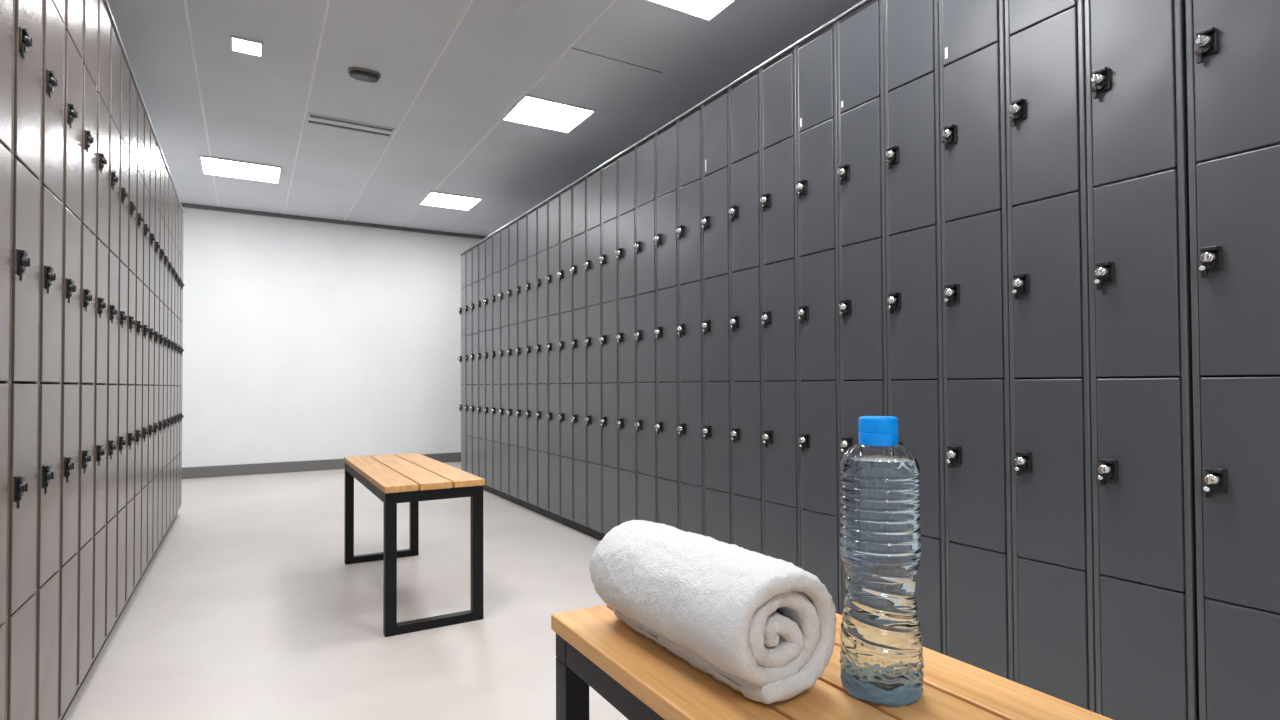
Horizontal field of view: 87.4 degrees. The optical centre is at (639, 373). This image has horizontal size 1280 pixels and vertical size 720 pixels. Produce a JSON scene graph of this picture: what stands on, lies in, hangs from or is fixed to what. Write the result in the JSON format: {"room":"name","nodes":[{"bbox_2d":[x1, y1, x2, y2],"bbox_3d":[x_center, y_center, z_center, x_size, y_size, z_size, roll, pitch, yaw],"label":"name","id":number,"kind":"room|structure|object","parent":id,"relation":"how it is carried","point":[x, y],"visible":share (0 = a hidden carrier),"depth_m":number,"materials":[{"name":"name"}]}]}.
{"room":"changing room","nodes":[
{"label":"changing room","id":0,"kind":"room"},
{"bbox_2d":[182,207,482,467],"bbox_3d":[-3.105,-0.297,6.985,3.750,2.570,0.100,0,-1,-30],"label":"wall","id":1,"kind":"structure","parent":0,"point":[304,340],"depth_m":6.81,"materials":[{"name":"white paint"}]},
{"bbox_2d":[182,452,460,478],"bbox_3d":[-3.068,0.934,6.912,3.550,0.105,0.018,0,-1,-30],"label":"baseboard","id":2,"kind":"structure","parent":1,"relation":"attached to","point":[330,464],"depth_m":6.59,"materials":[{"name":"grey"}]},
{"bbox_2d":[181,203,486,238],"bbox_3d":[-3.079,-1.565,6.951,3.550,0.035,0.030,0,-1,-30],"label":"trim","id":3,"kind":"structure","parent":1,"relation":"attached to","point":[186,205],"depth_m":6.85,"materials":[{"name":"grey"}]},
{"bbox_2d":[63,462,627,719],"bbox_3d":[-0.563,0.949,2.629,3.750,0.100,10.140,0,-1,-30],"label":"floor","id":4,"kind":"structure","parent":0,"point":[249,606],"depth_m":2.52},
{"bbox_2d":[0,0,12,719],"bbox_3d":[-1.335,-0.144,1.047,0.520,2.038,0.198,0,-1,-30],"label":"locker","id":5,"kind":"object","parent":4,"relation":"on","point":[6,6],"visible":1,"depth_m":1.22,"materials":[{"name":"grey metal"}]},
{"bbox_2d":[5,0,41,719],"bbox_3d":[-1.437,-0.140,1.219,0.520,2.038,0.198,0,-1,-30],"label":"locker","id":6,"kind":"object","parent":4,"relation":"on","point":[27,14],"visible":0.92,"depth_m":1.32,"materials":[{"name":"grey metal"}]},
{"bbox_2d":[34,0,64,719],"bbox_3d":[-1.538,-0.137,1.392,0.520,2.038,0.198,0,-1,-30],"label":"locker","id":7,"kind":"object","parent":4,"relation":"on","point":[52,34],"visible":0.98,"depth_m":1.49,"materials":[{"name":"grey metal"}]},
{"bbox_2d":[57,0,82,719],"bbox_3d":[-1.638,-0.133,1.565,0.520,2.038,0.198,0,-1,-30],"label":"locker","id":8,"kind":"object","parent":4,"relation":"on","point":[73,9],"visible":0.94,"depth_m":1.66,"materials":[{"name":"grey metal"}]},
{"bbox_2d":[65,0,97,713],"bbox_3d":[-1.739,-0.130,1.737,0.520,2.038,0.198,0,-1,-30],"label":"locker","id":9,"kind":"object","parent":4,"relation":"on","point":[90,7],"visible":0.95,"depth_m":1.84,"materials":[{"name":"grey metal"}]},
{"bbox_2d":[82,0,112,683],"bbox_3d":[-1.840,-0.126,1.910,0.520,2.038,0.198,0,-1,-30],"label":"locker","id":10,"kind":"object","parent":4,"relation":"on","point":[104,12],"visible":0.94,"depth_m":2.01,"materials":[{"name":"grey metal"}]},
{"bbox_2d":[95,17,122,659],"bbox_3d":[-1.941,-0.122,2.082,0.520,2.038,0.198,0,-1,-30],"label":"locker","id":11,"kind":"object","parent":4,"relation":"on","point":[115,39],"visible":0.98,"depth_m":2.18,"materials":[{"name":"grey metal"}]},
{"bbox_2d":[107,45,130,638],"bbox_3d":[-2.042,-0.119,2.255,0.520,2.038,0.198,0,-1,-30],"label":"locker","id":12,"kind":"object","parent":4,"relation":"on","point":[125,65],"visible":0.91,"depth_m":2.35,"materials":[{"name":"grey metal"}]},
{"bbox_2d":[117,68,138,620],"bbox_3d":[-2.143,-0.115,2.428,0.520,2.038,0.198,0,-1,-30],"label":"locker","id":13,"kind":"object","parent":4,"relation":"on","point":[133,86],"visible":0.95,"depth_m":2.52,"materials":[{"name":"grey metal"}]},
{"bbox_2d":[126,89,145,604],"bbox_3d":[-2.244,-0.112,2.600,0.520,2.038,0.198,0,-1,-30],"label":"locker","id":14,"kind":"object","parent":4,"relation":"on","point":[140,102],"visible":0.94,"depth_m":2.70,"materials":[{"name":"grey metal"}]},
{"bbox_2d":[133,107,151,591],"bbox_3d":[-2.345,-0.108,2.773,0.520,2.038,0.198,0,-1,-30],"label":"locker","id":15,"kind":"object","parent":4,"relation":"on","point":[146,173],"visible":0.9,"depth_m":2.87,"materials":[{"name":"grey metal"}]},
{"bbox_2d":[140,123,156,579],"bbox_3d":[-2.446,-0.105,2.945,0.520,2.038,0.198,0,-1,-30],"label":"locker","id":16,"kind":"object","parent":4,"relation":"on","point":[151,333],"visible":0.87,"depth_m":3.04,"materials":[{"name":"grey metal"}]},
{"bbox_2d":[146,138,161,568],"bbox_3d":[-2.547,-0.101,3.118,0.520,2.038,0.198,0,-1,-30],"label":"locker","id":17,"kind":"object","parent":4,"relation":"on","point":[157,145],"visible":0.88,"depth_m":3.22,"materials":[{"name":"grey metal"}]},
{"bbox_2d":[151,151,165,559],"bbox_3d":[-2.648,-0.098,3.291,0.520,2.038,0.198,0,-1,-30],"label":"locker","id":18,"kind":"object","parent":4,"relation":"on","point":[162,159],"visible":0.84,"depth_m":3.39,"materials":[{"name":"grey metal"}]},
{"bbox_2d":[156,162,169,550],"bbox_3d":[-2.749,-0.094,3.463,0.520,2.038,0.198,0,-1,-30],"label":"locker","id":19,"kind":"object","parent":4,"relation":"on","point":[166,170],"visible":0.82,"depth_m":3.56,"materials":[{"name":"grey metal"}]},
{"bbox_2d":[161,173,172,541],"bbox_3d":[-2.850,-0.091,3.636,0.520,2.038,0.198,0,-1,-30],"label":"locker","id":20,"kind":"object","parent":4,"relation":"on","point":[170,180],"visible":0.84,"depth_m":3.74,"materials":[{"name":"grey metal"}]},
{"bbox_2d":[164,182,175,536],"bbox_3d":[-2.951,-0.087,3.808,0.520,2.038,0.198,0,-1,-30],"label":"locker","id":21,"kind":"object","parent":4,"relation":"on","point":[173,271],"visible":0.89,"depth_m":3.90,"materials":[{"name":"grey metal"}]},
{"bbox_2d":[168,191,178,529],"bbox_3d":[-3.052,-0.084,3.981,0.520,2.038,0.198,0,-1,-30],"label":"locker","id":22,"kind":"object","parent":4,"relation":"on","point":[176,194],"visible":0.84,"depth_m":4.08,"materials":[{"name":"grey metal"}]},
{"bbox_2d":[171,199,181,523],"bbox_3d":[-3.153,-0.080,4.154,0.520,2.038,0.198,0,-1,-30],"label":"locker","id":23,"kind":"object","parent":4,"relation":"on","point":[179,202],"visible":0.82,"depth_m":4.25,"materials":[{"name":"grey metal"}]},
{"bbox_2d":[174,207,183,518],"bbox_3d":[-3.254,-0.076,4.326,0.520,2.038,0.198,0,-1,-30],"label":"locker","id":24,"kind":"object","parent":4,"relation":"on","point":[182,210],"visible":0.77,"depth_m":4.42,"materials":[{"name":"grey metal"}]},
{"bbox_2d":[344,453,484,636],"bbox_3d":[-0.998,0.650,2.838,0.348,0.510,1.130,0,-1,-30],"label":"bench","id":25,"kind":"object","parent":4,"relation":"on","point":[412,478],"visible":1,"depth_m":2.43,"materials":[{"name":"brown wood"}]},
{"bbox_2d":[458,250,466,471],"bbox_3d":[-1.361,-0.056,6.044,0.537,2.038,0.183,0,-1,-30],"label":"locker","id":26,"kind":"object","parent":4,"relation":"on","point":[463,314],"visible":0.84,"depth_m":5.91,"materials":[{"name":"metal"}]},
{"bbox_2d":[463,247,472,473],"bbox_3d":[-1.267,-0.060,5.884,0.537,2.038,0.183,0,-1,-30],"label":"locker","id":27,"kind":"object","parent":4,"relation":"on","point":[467,308],"visible":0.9,"depth_m":5.75,"materials":[{"name":"metal"}]},
{"bbox_2d":[470,243,478,476],"bbox_3d":[-1.173,-0.063,5.724,0.537,2.038,0.183,0,-1,-30],"label":"locker","id":28,"kind":"object","parent":4,"relation":"on","point":[473,305],"visible":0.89,"depth_m":5.60,"materials":[{"name":"metal"}]},
{"bbox_2d":[476,238,488,491],"bbox_3d":[-1.080,-0.066,5.564,0.537,2.038,0.183,0,-1,-30],"label":"locker","id":29,"kind":"object","parent":4,"relation":"on","point":[481,306],"visible":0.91,"depth_m":5.44,"materials":[{"name":"metal"}]},
{"bbox_2d":[483,233,495,494],"bbox_3d":[-0.986,-0.070,5.403,0.537,2.038,0.183,0,-1,-30],"label":"locker","id":30,"kind":"object","parent":4,"relation":"on","point":[489,239],"visible":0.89,"depth_m":5.28,"materials":[{"name":"metal"}]},
{"bbox_2d":[490,229,503,497],"bbox_3d":[-0.892,-0.073,5.243,0.537,2.038,0.183,0,-1,-30],"label":"locker","id":31,"kind":"object","parent":4,"relation":"on","point":[497,234],"visible":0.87,"depth_m":5.12,"materials":[{"name":"metal"}]},
{"bbox_2d":[498,223,512,501],"bbox_3d":[-0.798,-0.076,5.083,0.537,2.038,0.183,0,-1,-30],"label":"locker","id":32,"kind":"object","parent":4,"relation":"on","point":[505,248],"visible":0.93,"depth_m":4.96,"materials":[{"name":"metal"}]},
{"bbox_2d":[506,218,521,505],"bbox_3d":[-0.705,-0.079,4.922,0.537,2.038,0.183,0,-1,-30],"label":"locker","id":33,"kind":"object","parent":4,"relation":"on","point":[513,227],"visible":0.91,"depth_m":4.79,"materials":[{"name":"metal"}]},
{"bbox_2d":[515,212,530,509],"bbox_3d":[-0.611,-0.083,4.762,0.537,2.038,0.183,0,-1,-30],"label":"locker","id":34,"kind":"object","parent":4,"relation":"on","point":[522,293],"visible":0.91,"depth_m":4.64,"materials":[{"name":"metal"}]},
{"bbox_2d":[524,206,541,514],"bbox_3d":[-0.517,-0.086,4.602,0.537,2.038,0.183,0,-1,-30],"label":"locker","id":35,"kind":"object","parent":4,"relation":"on","point":[533,441],"visible":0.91,"depth_m":4.48,"materials":[{"name":"metal"}]},
{"bbox_2d":[535,199,552,519],"bbox_3d":[-0.423,-0.089,4.442,0.537,2.038,0.183,0,-1,-30],"label":"locker","id":36,"kind":"object","parent":4,"relation":"on","point":[542,285],"visible":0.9,"depth_m":4.32,"materials":[{"name":"metal"}]},
{"bbox_2d":[545,192,564,524],"bbox_3d":[-0.330,-0.093,4.281,0.537,2.038,0.183,0,-1,-30],"label":"locker","id":37,"kind":"object","parent":4,"relation":"on","point":[554,282],"visible":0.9,"depth_m":4.16,"materials":[{"name":"metal"}]},
{"bbox_2d":[557,184,577,530],"bbox_3d":[-0.236,-0.096,4.121,0.537,2.038,0.183,0,-1,-30],"label":"locker","id":38,"kind":"object","parent":4,"relation":"on","point":[566,277],"visible":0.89,"depth_m":4.00,"materials":[{"name":"metal"}]},
{"bbox_2d":[570,175,591,536],"bbox_3d":[-0.142,-0.099,3.961,0.537,2.038,0.183,0,-1,-30],"label":"locker","id":39,"kind":"object","parent":4,"relation":"on","point":[579,272],"visible":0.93,"depth_m":3.84,"materials":[{"name":"metal"}]},
{"bbox_2d":[584,165,604,540],"bbox_3d":[-0.048,-0.102,3.801,0.537,2.038,0.183,0,-1,-30],"label":"locker","id":40,"kind":"object","parent":4,"relation":"on","point":[593,267],"visible":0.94,"depth_m":3.68,"materials":[{"name":"metal"}]},
{"bbox_2d":[599,155,619,534],"bbox_3d":[0.045,-0.106,3.640,0.537,2.038,0.183,0,-1,-30],"label":"locker","id":41,"kind":"object","parent":4,"relation":"on","point":[610,169],"visible":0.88,"depth_m":3.52,"materials":[{"name":"metal"}]},
{"bbox_2d":[616,144,637,523],"bbox_3d":[0.139,-0.109,3.480,0.537,2.038,0.183,0,-1,-30],"label":"locker","id":42,"kind":"object","parent":4,"relation":"on","point":[627,159],"visible":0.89,"depth_m":3.35,"materials":[{"name":"metal"}]},
{"bbox_2d":[634,131,658,522],"bbox_3d":[0.233,-0.112,3.320,0.537,2.038,0.183,0,-1,-30],"label":"locker","id":43,"kind":"object","parent":4,"relation":"on","point":[646,250],"visible":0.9,"depth_m":3.19,"materials":[{"name":"metal"}]},
{"bbox_2d":[654,118,680,529],"bbox_3d":[0.327,-0.116,3.159,0.537,2.038,0.183,0,-1,-30],"label":"locker","id":44,"kind":"object","parent":4,"relation":"on","point":[667,162],"visible":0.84,"depth_m":3.04,"materials":[{"name":"metal"}]},
{"bbox_2d":[676,103,705,535],"bbox_3d":[0.420,-0.119,2.999,0.537,2.038,0.183,0,-1,-30],"label":"locker","id":45,"kind":"object","parent":4,"relation":"on","point":[690,123],"visible":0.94,"depth_m":2.87,"materials":[{"name":"metal"}]},
{"bbox_2d":[701,85,733,543],"bbox_3d":[0.514,-0.122,2.839,0.537,2.038,0.183,0,-1,-30],"label":"locker","id":46,"kind":"object","parent":4,"relation":"on","point":[716,220],"visible":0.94,"depth_m":2.71,"materials":[{"name":"metal"}]},
{"bbox_2d":[729,66,764,554],"bbox_3d":[0.608,-0.126,2.679,0.537,2.038,0.183,0,-1,-30],"label":"locker","id":47,"kind":"object","parent":4,"relation":"on","point":[745,210],"visible":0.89,"depth_m":2.55,"materials":[{"name":"metal"}]},
{"bbox_2d":[759,44,800,567],"bbox_3d":[0.702,-0.129,2.518,0.537,2.038,0.183,0,-1,-30],"label":"locker","id":48,"kind":"object","parent":4,"relation":"on","point":[779,200],"visible":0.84,"depth_m":2.39,"materials":[{"name":"metal"}]},
{"bbox_2d":[795,19,842,614],"bbox_3d":[0.795,-0.132,2.358,0.537,2.038,0.183,0,-1,-30],"label":"locker","id":49,"kind":"object","parent":4,"relation":"on","point":[818,312],"visible":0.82,"depth_m":2.23,"materials":[{"name":"metal"}]},
{"bbox_2d":[551,604,1112,719],"bbox_3d":[0.313,0.604,0.596,0.367,0.510,1.134,0,-1,-30],"label":"bench","id":50,"kind":"object","parent":4,"relation":"on","point":[638,676],"visible":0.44,"depth_m":0.76,"materials":[{"name":"brown wood"}]},
{"bbox_2d":[589,520,836,703],"bbox_3d":[0.075,0.281,0.851,0.161,0.147,0.345,0,-1,-30],"label":"rolled towel","id":51,"kind":"object","parent":50,"relation":"on","point":[763,627],"visible":1,"depth_m":0.74,"materials":[{"name":"white fabric"}]},
{"bbox_2d":[839,416,923,706],"bbox_3d":[0.267,0.200,0.745,0.088,0.303,0.088,-1,-1,29],"label":"water bottle","id":52,"kind":"object","parent":50,"relation":"on","point":[881,660],"visible":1,"depth_m":0.71,"materials":[{"name":"clear plastic"}]},
{"bbox_2d":[835,0,887,607],"bbox_3d":[0.889,-0.135,2.198,0.537,2.038,0.183,0,-1,-30],"label":"locker","id":53,"kind":"object","parent":4,"relation":"on","point":[860,29],"visible":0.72,"depth_m":2.08,"materials":[{"name":"metal"}]},
{"bbox_2d":[883,0,946,655],"bbox_3d":[0.983,-0.139,2.038,0.537,2.038,0.183,0,-1,-30],"label":"locker","id":54,"kind":"object","parent":4,"relation":"on","point":[911,27],"visible":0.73,"depth_m":1.90,"materials":[{"name":"metal"}]},
{"bbox_2d":[939,0,1014,681],"bbox_3d":[1.077,-0.142,1.877,0.537,2.038,0.183,0,-1,-30],"label":"locker","id":55,"kind":"object","parent":4,"relation":"on","point":[973,134],"visible":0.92,"depth_m":1.75,"materials":[{"name":"metal"}]},
{"bbox_2d":[1005,0,1095,712],"bbox_3d":[1.170,-0.145,1.717,0.537,2.038,0.183,0,-1,-30],"label":"locker","id":56,"kind":"object","parent":4,"relation":"on","point":[1047,189],"visible":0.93,"depth_m":1.59,"materials":[{"name":"metal"}]},
{"bbox_2d":[1084,0,1198,719],"bbox_3d":[1.264,-0.148,1.557,0.537,2.038,0.183,0,-1,-30],"label":"locker","id":57,"kind":"object","parent":4,"relation":"on","point":[1142,420],"visible":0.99,"depth_m":1.43,"materials":[{"name":"metal"}]},
{"bbox_2d":[1185,0,1279,719],"bbox_3d":[1.360,-0.152,1.393,0.537,2.038,0.183,0,-1,-30],"label":"locker","id":58,"kind":"object","parent":4,"relation":"on","point":[1233,46],"visible":1,"depth_m":1.29,"materials":[{"name":"metal"}]},
{"bbox_2d":[107,0,862,235],"bbox_3d":[-0.577,-1.721,2.675,3.750,0.100,10.140,0,-1,-30],"label":"ceiling","id":59,"kind":"structure","parent":0,"point":[254,106],"depth_m":3.83,"materials":[{"name":"grey paint"}]},
{"bbox_2d":[183,0,218,206],"bbox_3d":[-1.514,-1.674,2.109,0.012,0.003,9.910,0,-1,-30],"label":"trim","id":60,"kind":"structure","parent":59,"relation":"attached to","point":[185,1],"depth_m":3.71,"materials":[{"name":"white metal"}]},
{"bbox_2d":[199,155,281,183],"bbox_3d":[-3.149,-1.605,5.299,0.540,0.012,0.470,0,-1,-30],"label":"recessed light","id":61,"kind":"object","parent":59,"relation":"in","point":[215,166],"visible":1,"depth_m":5.28,"materials":[{"name":"white plastic"}]},
{"bbox_2d":[230,35,263,56],"bbox_3d":[-1.979,-1.645,3.372,0.145,0.012,0.160,0,-1,-30],"label":"recessed light","id":62,"kind":"object","parent":59,"relation":"in","point":[237,44],"visible":1,"depth_m":3.37,"materials":[{"name":"white plastic"}]},
{"bbox_2d":[233,38,260,54],"bbox_3d":[-1.979,-1.647,3.372,0.121,0.007,0.136,0,-1,-30],"label":"diffuser","id":63,"kind":"object","parent":62,"relation":"attached to","point":[241,45],"depth_m":3.37,"materials":[{"name":"white plastic"}]},
{"bbox_2d":[284,0,329,213],"bbox_3d":[-1.037,-1.672,2.388,0.012,0.003,9.910,0,-1,-30],"label":"trim","id":64,"kind":"structure","parent":59,"relation":"attached to","point":[328,1],"depth_m":3.85,"materials":[{"name":"white"}]},
{"bbox_2d":[306,113,394,137],"bbox_3d":[-1.901,-1.630,4.413,0.524,0.006,0.170,0,-1,-30],"label":"ceiling vent","id":65,"kind":"object","parent":59,"relation":"in","point":[315,119],"visible":1,"depth_m":4.40,"materials":[{"name":"grey metal"}]},
{"bbox_2d":[347,67,380,82],"bbox_3d":[-1.514,-1.624,3.678,0.168,0.048,0.116,0,-1,-30],"label":"ceiling sensor","id":66,"kind":"object","parent":59,"relation":"attached to","point":[366,75],"visible":1,"depth_m":3.65,"materials":[{"name":"grey plastic"}]},
{"bbox_2d":[344,0,473,220],"bbox_3d":[-0.561,-1.669,2.667,0.012,0.003,9.910,0,-1,-30],"label":"trim","id":67,"kind":"structure","parent":59,"relation":"attached to","point":[471,1],"depth_m":3.88,"materials":[{"name":"white"}]},
{"bbox_2d":[419,191,482,210],"bbox_3d":[-1.760,-1.597,6.222,0.470,0.012,0.460,0,-1,-30],"label":"recessed light","id":68,"kind":"object","parent":59,"relation":"in","point":[437,199],"visible":1,"depth_m":6.21,"materials":[{"name":"white plastic"}]},
{"bbox_2d":[400,0,616,226],"bbox_3d":[-0.084,-1.667,2.945,0.012,0.003,9.910,0,-1,-30],"label":"trim","id":69,"kind":"structure","parent":59,"relation":"attached to","point":[613,1],"depth_m":3.71,"materials":[{"name":"white metal"}]},
{"bbox_2d":[502,94,595,132],"bbox_3d":[-0.582,-1.637,4.247,0.470,0.012,0.420,0,-1,-30],"label":"recessed light","id":70,"kind":"object","parent":59,"relation":"in","point":[530,110],"visible":1,"depth_m":4.23,"materials":[{"name":"white plastic"}]},
{"bbox_2d":[572,48,662,72],"bbox_3d":[-0.113,-1.657,3.553,0.552,0.002,0.007,0,-1,-30],"label":"trim","id":71,"kind":"structure","parent":59,"relation":"attached to","point":[572,48],"depth_m":3.55,"materials":[{"name":"grey"}]},
{"bbox_2d":[645,0,735,21],"bbox_3d":[0.244,-1.666,2.836,0.470,0.012,0.470,0,-1,-30],"label":"recessed light","id":72,"kind":"object","parent":59,"relation":"in","point":[707,10],"visible":1,"depth_m":3.03,"materials":[{"name":"white plastic"}]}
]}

